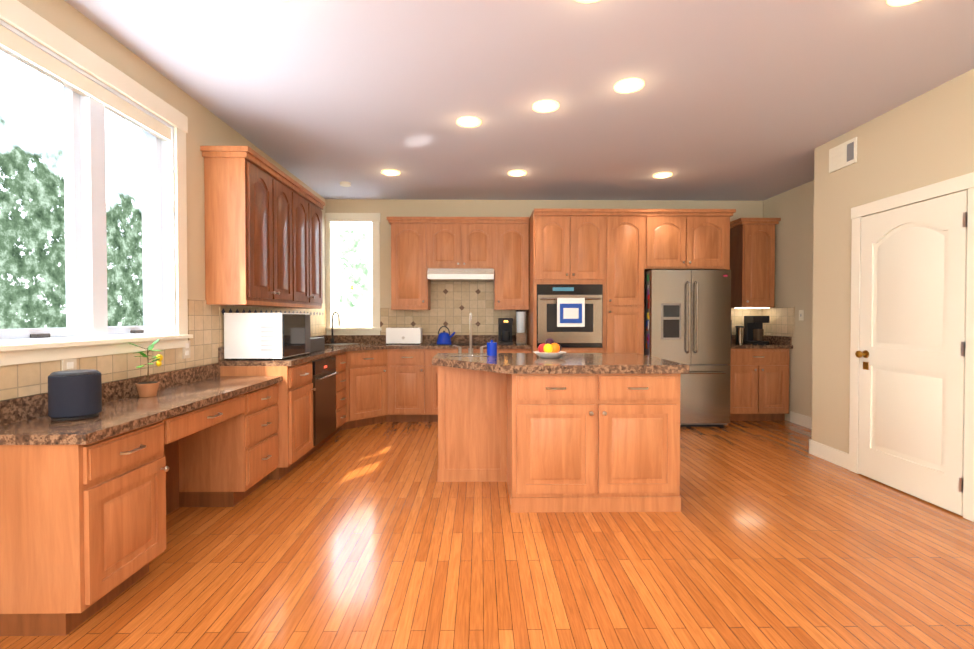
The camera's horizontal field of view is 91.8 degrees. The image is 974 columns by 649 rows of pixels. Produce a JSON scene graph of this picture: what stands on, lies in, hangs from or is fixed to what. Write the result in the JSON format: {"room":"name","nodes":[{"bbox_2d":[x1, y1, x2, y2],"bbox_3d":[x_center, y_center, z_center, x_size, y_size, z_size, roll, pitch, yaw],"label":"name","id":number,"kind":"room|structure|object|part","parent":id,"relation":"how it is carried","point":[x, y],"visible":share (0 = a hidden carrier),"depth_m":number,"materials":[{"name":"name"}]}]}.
{"room":"kitchen","nodes":[
{"label":"kitchen","id":0,"kind":"room"},
{"bbox_2d":[0,0,325,400],"bbox_3d":[-2.124,-0.165,1.767,0.200,2.770,9.100,0,1,-1],"label":"wall","id":1,"kind":"structure","parent":0,"point":[206,127],"depth_m":3.24,"materials":[{"name":"beige paint"}]},
{"bbox_2d":[0,0,192,365],"bbox_3d":[-2.115,-0.614,2.500,0.240,1.555,1.420,0,1,-1],"label":"window","id":2,"kind":"structure","parent":1,"relation":"in","point":[88,99],"depth_m":2.48,"materials":[{"name":"beige paint"}]},
{"bbox_2d":[0,299,325,399],"bbox_3d":[-2.048,0.052,3.809,0.010,0.468,4.604,0,1,-1],"label":"backsplash","id":3,"kind":"structure","parent":1,"relation":"attached to","point":[205,325],"depth_m":2.85,"materials":[{"name":"tile"}]},
{"bbox_2d":[62,358,76,370],"bbox_3d":[-2.017,0.222,2.282,0.008,0.120,0.075,0,1,-1],"label":"electrical outlet","id":4,"kind":"object","parent":3,"relation":"attached to","point":[69,364],"visible":0.48,"depth_m":2.28,"materials":[{"name":"beige plastic"}]},
{"bbox_2d":[183,340,189,358],"bbox_3d":[-2.030,0.168,3.191,0.008,0.120,0.075,0,1,-1],"label":"electrical outlet","id":5,"kind":"object","parent":3,"relation":"attached to","point":[186,351],"visible":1,"depth_m":3.19,"materials":[{"name":"beige plastic"}]},
{"bbox_2d":[200,146,324,308],"bbox_3d":[-1.883,-0.723,4.220,0.346,1.130,1.685,0,1,-1],"label":"upper cabinet","id":6,"kind":"object","parent":1,"relation":"attached to","point":[263,231],"visible":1,"depth_m":3.58,"materials":[{"name":"brown wood"}]},
{"bbox_2d":[0,335,531,444],"bbox_3d":[-0.753,0.298,3.975,2.599,0.254,4.332,0,1,-1],"label":"countertop","id":7,"kind":"structure","parent":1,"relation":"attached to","point":[26,420],"depth_m":2.60,"materials":[{"name":"stone"}]},
{"bbox_2d":[48,369,101,420],"bbox_3d":[-1.829,0.311,2.099,0.180,0.206,0.180,0,1,-1],"label":"speaker","id":8,"kind":"object","parent":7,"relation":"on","point":[73,395],"visible":1,"depth_m":2.03},
{"bbox_2d":[129,339,162,396],"bbox_3d":[-1.915,0.244,2.669,0.173,0.322,0.194,0,1,-1],"label":"potted plant","id":9,"kind":"object","parent":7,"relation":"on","point":[147,389],"visible":1,"depth_m":2.65,"materials":[{"name":"green plant"}]},
{"bbox_2d":[224,313,310,359],"bbox_3d":[-1.800,0.088,3.930,0.455,0.365,0.592,0,1,-1],"label":"microwave","id":10,"kind":"object","parent":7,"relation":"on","point":[273,336],"visible":1,"depth_m":3.64,"materials":[{"name":"white plastic"}]},
{"bbox_2d":[310,337,324,351],"bbox_3d":[-1.835,0.195,4.607,0.360,0.130,0.440,0,1,-1],"label":"dish rack","id":11,"kind":"object","parent":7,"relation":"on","point":[317,343],"visible":0.35,"depth_m":4.64,"materials":[{"name":"grey metal"}]},
{"bbox_2d":[331,312,339,342],"bbox_3d":[-1.888,0.037,5.880,0.153,0.396,0.153,0,1,-1],"label":"sink faucet","id":12,"kind":"object","parent":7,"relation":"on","point":[332,339],"visible":1,"depth_m":5.92,"materials":[{"name":"silver metal"}]},
{"bbox_2d":[386,328,421,343],"bbox_3d":[-1.022,0.140,5.840,0.420,0.203,0.196,0,1,-1],"label":"toaster","id":13,"kind":"object","parent":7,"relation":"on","point":[403,335],"visible":1,"depth_m":5.76,"materials":[{"name":"white plastic"}]},
{"bbox_2d":[437,326,454,343],"bbox_3d":[-0.509,0.124,5.846,0.237,0.217,0.190,0,1,-1],"label":"kettle","id":14,"kind":"object","parent":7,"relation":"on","point":[444,337],"visible":1,"depth_m":5.79,"materials":[{"name":"blue metal"}]},
{"bbox_2d":[498,318,512,343],"bbox_3d":[0.232,0.080,5.904,0.170,0.320,0.202,0,1,-1],"label":"coffee maker","id":15,"kind":"object","parent":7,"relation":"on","point":[505,330],"visible":1,"depth_m":5.83,"materials":[{"name":"black plastic"}]},
{"bbox_2d":[515,310,526,343],"bbox_3d":[0.422,0.030,5.887,0.130,0.420,0.140,0,1,-1],"label":"blender","id":16,"kind":"object","parent":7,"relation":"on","point":[520,336],"visible":1,"depth_m":5.83,"materials":[{"name":"silver metal"}]},
{"bbox_2d":[0,420,973,648],"bbox_3d":[0.826,1.269,1.831,6.300,0.100,9.300,0,1,-1],"label":"floor","id":17,"kind":"structure","parent":0,"point":[773,535],"depth_m":2.37,"materials":[{"name":"brown wood"}]},
{"bbox_2d":[0,417,171,635],"bbox_3d":[-1.791,0.836,2.065,0.468,0.760,0.485,0,1,-1],"label":"base cabinet","id":18,"kind":"object","parent":17,"relation":"on","point":[82,533],"depth_m":1.85,"materials":[{"name":"brown wood"}]},
{"bbox_2d":[172,381,283,508],"bbox_3d":[-1.810,0.816,3.347,0.468,0.760,0.500,0,1,-1],"label":"base cabinet","id":19,"kind":"object","parent":17,"relation":"on","point":[223,451],"depth_m":3.10,"materials":[{"name":"brown wood"}]},
{"bbox_2d":[220,360,315,474],"bbox_3d":[-1.775,0.750,3.865,0.553,0.876,0.485,0,1,-1],"label":"base cabinet","id":20,"kind":"object","parent":17,"relation":"on","point":[299,380],"depth_m":3.73,"materials":[{"name":"brown wood"}]},
{"bbox_2d":[316,354,339,449],"bbox_3d":[-1.782,0.742,4.384,0.553,0.876,0.703,0,1,-1],"label":"dishwasher","id":21,"kind":"object","parent":17,"relation":"on","point":[327,368],"depth_m":4.48,"materials":[{"name":"metal"}]},
{"bbox_2d":[340,351,347,429],"bbox_3d":[-1.790,0.734,4.928,0.553,0.876,0.385,0,1,-1],"label":"base cabinet","id":22,"kind":"object","parent":17,"relation":"on","point":[343,356],"depth_m":5.04,"materials":[{"name":"brown wood"}]},
{"bbox_2d":[348,369,387,416],"bbox_3d":[-1.348,0.766,5.346,0.343,0.442,0.344,0,1,-1],"label":"base cabinet","id":23,"kind":"object","parent":17,"relation":"on","point":[367,388],"depth_m":5.34,"materials":[{"name":"brown wood"}]},
{"bbox_2d":[388,349,427,421],"bbox_3d":[-0.924,0.720,5.837,0.425,0.876,0.617,0,1,-1],"label":"base cabinet","id":24,"kind":"object","parent":17,"relation":"on","point":[407,368],"depth_m":5.53,"materials":[{"name":"brown wood"}]},
{"bbox_2d":[428,349,486,421],"bbox_3d":[-0.317,0.720,5.846,0.790,0.876,0.617,0,1,-1],"label":"base cabinet","id":25,"kind":"object","parent":17,"relation":"on","point":[432,369],"depth_m":5.54,"materials":[{"name":"brown wood"}]},
{"bbox_2d":[497,349,530,352],"bbox_3d":[0.286,0.719,5.855,0.416,0.876,0.617,0,1,-1],"label":"base cabinet","id":26,"kind":"object","parent":17,"relation":"on","point":[498,350],"depth_m":5.56,"materials":[{"name":"brown wood"}]},
{"bbox_2d":[437,366,680,512],"bbox_3d":[0.432,0.749,3.466,1.612,0.890,1.004,0,1,-1],"label":"kitchen island","id":27,"kind":"object","parent":17,"relation":"on","point":[573,442],"visible":1,"depth_m":3.01,"materials":[{"name":"brown wood"}]},
{"bbox_2d":[432,353,688,373],"bbox_3d":[0.432,0.273,3.486,1.680,0.058,1.030,0,1,-1],"label":"island countertop","id":28,"kind":"structure","parent":27,"relation":"on","point":[576,363],"depth_m":3.15,"materials":[{"name":"stone"}]},
{"bbox_2d":[453,313,486,352],"bbox_3d":[-0.134,0.070,3.860,0.298,0.335,0.160,0,1,-1],"label":"island faucet","id":29,"kind":"object","parent":28,"relation":"on","point":[470,349],"visible":0.94,"depth_m":3.91,"materials":[{"name":"silver metal"}]},
{"bbox_2d":[487,340,496,355],"bbox_3d":[0.038,0.182,3.714,0.084,0.124,0.084,0,1,-1],"label":"canister","id":30,"kind":"object","parent":28,"relation":"on","point":[491,348],"visible":1,"depth_m":3.68,"materials":[{"name":"blue ceramic"}]},
{"bbox_2d":[534,338,565,357],"bbox_3d":[0.471,0.173,3.540,0.250,0.146,0.250,0,1,-1],"label":"fruit bowl","id":31,"kind":"object","parent":28,"relation":"on","point":[550,348],"visible":1,"depth_m":3.48,"materials":[{"name":"white plastic"}]},
{"bbox_2d":[527,209,614,352],"bbox_3d":[0.971,-0.059,5.754,0.893,2.435,0.814,0,1,-1],"label":"tall cabinet","id":32,"kind":"object","parent":17,"relation":"on","point":[588,268],"depth_m":5.35,"materials":[{"name":"brown wood"}]},
{"bbox_2d":[615,209,646,354],"bbox_3d":[1.565,-0.059,5.763,0.448,2.435,0.814,0,1,-1],"label":"tall cabinet","id":33,"kind":"object","parent":17,"relation":"on","point":[630,224],"depth_m":5.37,"materials":[{"name":"brown wood"}]},
{"bbox_2d":[644,270,730,426],"bbox_3d":[2.269,0.272,5.672,0.894,1.775,0.931,0,1,-1],"label":"fridge","id":34,"kind":"object","parent":17,"relation":"on","point":[688,312],"depth_m":5.27,"materials":[{"name":"grey metal"}]},
{"bbox_3d":[1.827,-0.144,5.370,0.003,0.838,0.103,0,1,-1],"label":"fridge side","id":35,"kind":"part","parent":34,"relation":"part of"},
{"bbox_2d":[729,349,789,420],"bbox_3d":[3.188,0.719,5.879,0.800,0.875,0.652,0,1,-1],"label":"base cabinet","id":36,"kind":"object","parent":17,"relation":"on","point":[759,384],"visible":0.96,"depth_m":5.59,"materials":[{"name":"brown wood"}]},
{"bbox_2d":[731,335,792,348],"bbox_3d":[3.201,0.211,5.883,0.827,0.139,0.627,0,1,-1],"label":"countertop","id":37,"kind":"structure","parent":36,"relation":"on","point":[780,342],"depth_m":5.64,"materials":[{"name":"stone"}]},
{"bbox_2d":[735,326,744,343],"bbox_3d":[3.187,0.129,5.949,0.104,0.220,0.104,0,1,-1],"label":"canister","id":38,"kind":"object","parent":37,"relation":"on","point":[740,331],"visible":1,"depth_m":5.91,"materials":[{"name":"silver metal"}]},
{"bbox_2d":[744,316,768,343],"bbox_3d":[3.406,0.064,5.971,0.200,0.350,0.220,0,1,-1],"label":"coffee maker","id":39,"kind":"object","parent":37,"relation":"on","point":[754,331],"visible":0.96,"depth_m":5.92,"materials":[{"name":"black plastic"}]},
{"bbox_2d":[65,0,973,200],"bbox_3d":[0.826,-1.601,1.787,6.300,0.100,9.300,0,1,-1],"label":"ceiling","id":40,"kind":"structure","parent":0,"point":[745,100],"depth_m":3.05,"materials":[{"name":"grey paint"}]},
{"bbox_2d":[340,181,350,186],"bbox_3d":[-1.606,-1.591,5.353,0.120,0.030,0.120,0,1,-1],"label":"ceiling detector","id":41,"kind":"object","parent":40,"relation":"attached to","point":[345,184],"visible":1,"depth_m":5.31,"materials":[{"name":"beige paint"}]},
{"bbox_2d":[382,169,399,175],"bbox_3d":[-1.010,-1.593,4.962,0.190,0.013,0.190,0,1,-1],"label":"recessed light","id":42,"kind":"object","parent":40,"relation":"in","point":[389,172],"visible":0.98,"depth_m":4.94,"materials":[{"name":"white"}]},
{"bbox_2d":[457,116,480,126],"bbox_3d":[-0.141,-1.573,3.674,0.190,0.013,0.190,0,1,-1],"label":"recessed light","id":43,"kind":"object","parent":40,"relation":"in","point":[468,121],"visible":0.94,"depth_m":3.66,"materials":[{"name":"white"}]},
{"bbox_2d":[508,170,525,175],"bbox_3d":[0.320,-1.593,4.981,0.190,0.013,0.190,0,1,-1],"label":"recessed light","id":44,"kind":"object","parent":40,"relation":"in","point":[517,173],"visible":0.9,"depth_m":4.96,"materials":[{"name":"white"}]},
{"bbox_2d":[532,100,558,112],"bbox_3d":[0.423,-1.569,3.402,0.190,0.013,0.190,0,1,-1],"label":"recessed light","id":45,"kind":"object","parent":40,"relation":"in","point":[544,106],"visible":1,"depth_m":3.38,"materials":[{"name":"white"}]},
{"bbox_2d":[576,0,598,2],"bbox_3d":[0.480,-1.550,2.183,0.190,0.013,0.190,0,1,-1],"label":"recessed light","id":46,"kind":"object","parent":40,"relation":"in","point":[586,1],"visible":1,"depth_m":2.27,"materials":[{"name":"white"}]},
{"bbox_2d":[614,78,643,92],"bbox_3d":[0.932,-1.564,3.099,0.190,0.013,0.190,0,1,-1],"label":"recessed light","id":47,"kind":"object","parent":40,"relation":"in","point":[629,85],"visible":1,"depth_m":3.08,"materials":[{"name":"white"}]},
{"bbox_2d":[653,172,671,177],"bbox_3d":[1.879,-1.595,5.053,0.190,0.013,0.190,0,1,-1],"label":"recessed light","id":48,"kind":"object","parent":40,"relation":"in","point":[663,174],"visible":0.98,"depth_m":5.03,"materials":[{"name":"white"}]},
{"bbox_2d":[887,0,918,5],"bbox_3d":[1.990,-1.551,2.205,0.190,0.013,0.190,0,1,-1],"label":"recessed light","id":49,"kind":"object","parent":40,"relation":"in","point":[897,2],"visible":1,"depth_m":2.27,"materials":[{"name":"white"}]},
{"bbox_2d":[325,199,762,332],"bbox_3d":[0.762,-0.234,6.258,6.100,2.770,0.200,0,1,-1],"label":"wall","id":50,"kind":"structure","parent":0,"point":[385,208],"depth_m":6.13,"materials":[{"name":"beige paint"}]},
{"bbox_2d":[219,289,480,326],"bbox_3d":[-0.850,-0.198,4.870,2.417,0.494,2.510,0,1,-1],"label":"backsplash","id":51,"kind":"structure","parent":50,"relation":"attached to","point":[222,310],"depth_m":4.64,"materials":[{"name":"brown tile"}]},
{"bbox_2d":[325,213,381,334],"bbox_3d":[-1.727,-0.648,6.191,0.719,1.580,0.250,0,1,-1],"label":"window","id":52,"kind":"structure","parent":50,"relation":"in","point":[336,222],"depth_m":6.10,"materials":[{"name":"beige paint"}]},
{"bbox_2d":[387,217,528,309],"bbox_3d":[-0.354,-0.749,5.873,1.738,1.130,0.517,0,1,-1],"label":"upper cabinet","id":53,"kind":"object","parent":50,"relation":"attached to","point":[426,252],"visible":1,"depth_m":5.79,"materials":[{"name":"brown wood"}]},
{"bbox_2d":[331,282,761,334],"bbox_3d":[0.763,-0.206,6.154,5.678,0.683,0.010,0,1,-1],"label":"backsplash","id":54,"kind":"structure","parent":50,"relation":"attached to","point":[469,299],"depth_m":6.13,"materials":[{"name":"tile"}]},
{"bbox_2d":[647,209,730,270],"bbox_3d":[2.279,-0.959,5.768,0.980,0.635,0.797,0,1,-1],"label":"upper cabinet","id":55,"kind":"object","parent":50,"relation":"attached to","point":[677,239],"depth_m":5.37,"materials":[{"name":"brown wood"}]},
{"bbox_2d":[730,218,780,308],"bbox_3d":[3.366,-0.759,5.994,0.490,1.112,0.381,0,1,-1],"label":"upper cabinet","id":56,"kind":"object","parent":50,"relation":"attached to","point":[752,254],"visible":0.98,"depth_m":5.84,"materials":[{"name":"brown wood"}]},
{"bbox_2d":[763,180,813,420],"bbox_3d":[3.725,-0.220,5.351,0.200,2.770,2.100,0,1,-1],"label":"wall","id":57,"kind":"structure","parent":0,"point":[793,209],"depth_m":5.51,"materials":[{"name":"beige paint"}]},
{"bbox_2d":[762,307,794,336],"bbox_3d":[3.613,-0.037,5.877,0.010,0.353,0.629,0,1,-1],"label":"backsplash","id":58,"kind":"structure","parent":57,"relation":"attached to","point":[781,321],"depth_m":5.83,"materials":[{"name":"tile"}]},
{"bbox_2d":[790,411,811,428],"bbox_3d":[3.624,1.106,4.970,0.015,0.130,1.300,0,1,-1],"label":"baseboard","id":59,"kind":"structure","parent":57,"relation":"attached to","point":[803,420],"depth_m":5.42,"materials":[{"name":"beige paint"}]},
{"bbox_2d":[799,310,803,319],"bbox_3d":[3.607,-0.106,5.423,0.010,0.120,0.075,0,1,-1],"label":"light switch","id":60,"kind":"object","parent":57,"relation":"attached to","point":[801,314],"visible":0.93,"depth_m":5.42,"materials":[{"name":"beige paint"}]},
{"bbox_2d":[811,69,973,515],"bbox_3d":[3.451,-0.150,0.797,0.880,2.770,7.000,0,1,-1],"label":"wall","id":61,"kind":"structure","parent":0,"point":[924,139],"depth_m":3.84,"materials":[{"name":"beige paint"}]},
{"bbox_2d":[809,439,848,469],"bbox_3d":[2.956,1.120,4.065,0.015,0.130,0.450,0,1,-1],"label":"baseboard","id":62,"kind":"structure","parent":61,"relation":"attached to","point":[831,454],"depth_m":4.07,"materials":[{"name":"beige paint"}]},
{"bbox_2d":[829,137,856,172],"bbox_3d":[2.954,-1.404,3.926,0.016,0.200,0.290,0,1,-1],"label":"air vent","id":63,"kind":"object","parent":61,"relation":"in","point":[843,155],"visible":0.96,"depth_m":3.91,"materials":[{"name":"beige paint"}]},
{"bbox_2d":[855,190,967,514],"bbox_3d":[2.923,0.175,3.330,0.095,2.018,0.809,0,1,-1],"label":"door","id":64,"kind":"structure","parent":61,"relation":"in","point":[910,354],"depth_m":3.26,"materials":[{"name":"beige paint"}]},
{"bbox_2d":[849,172,973,521],"bbox_3d":[2.961,0.131,3.332,0.026,2.130,1.005,0,1,-1],"label":"door frame","id":65,"kind":"structure","parent":61,"relation":"attached to","point":[947,187],"depth_m":3.10,"materials":[{"name":"beige paint"}]},
{"label":"outside","id":66,"kind":"structure","parent":0,"visible":0},
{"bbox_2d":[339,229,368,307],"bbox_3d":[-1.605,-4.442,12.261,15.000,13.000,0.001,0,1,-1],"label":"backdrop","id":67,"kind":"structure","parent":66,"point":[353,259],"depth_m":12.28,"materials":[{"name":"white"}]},
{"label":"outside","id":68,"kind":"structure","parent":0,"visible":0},
{"bbox_2d":[0,51,142,328],"bbox_3d":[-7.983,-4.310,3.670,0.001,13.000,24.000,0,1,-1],"label":"window glass","id":69,"kind":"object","parent":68,"point":[32,256],"depth_m":8.61,"materials":[{"name":"clear glass"}]}
]}

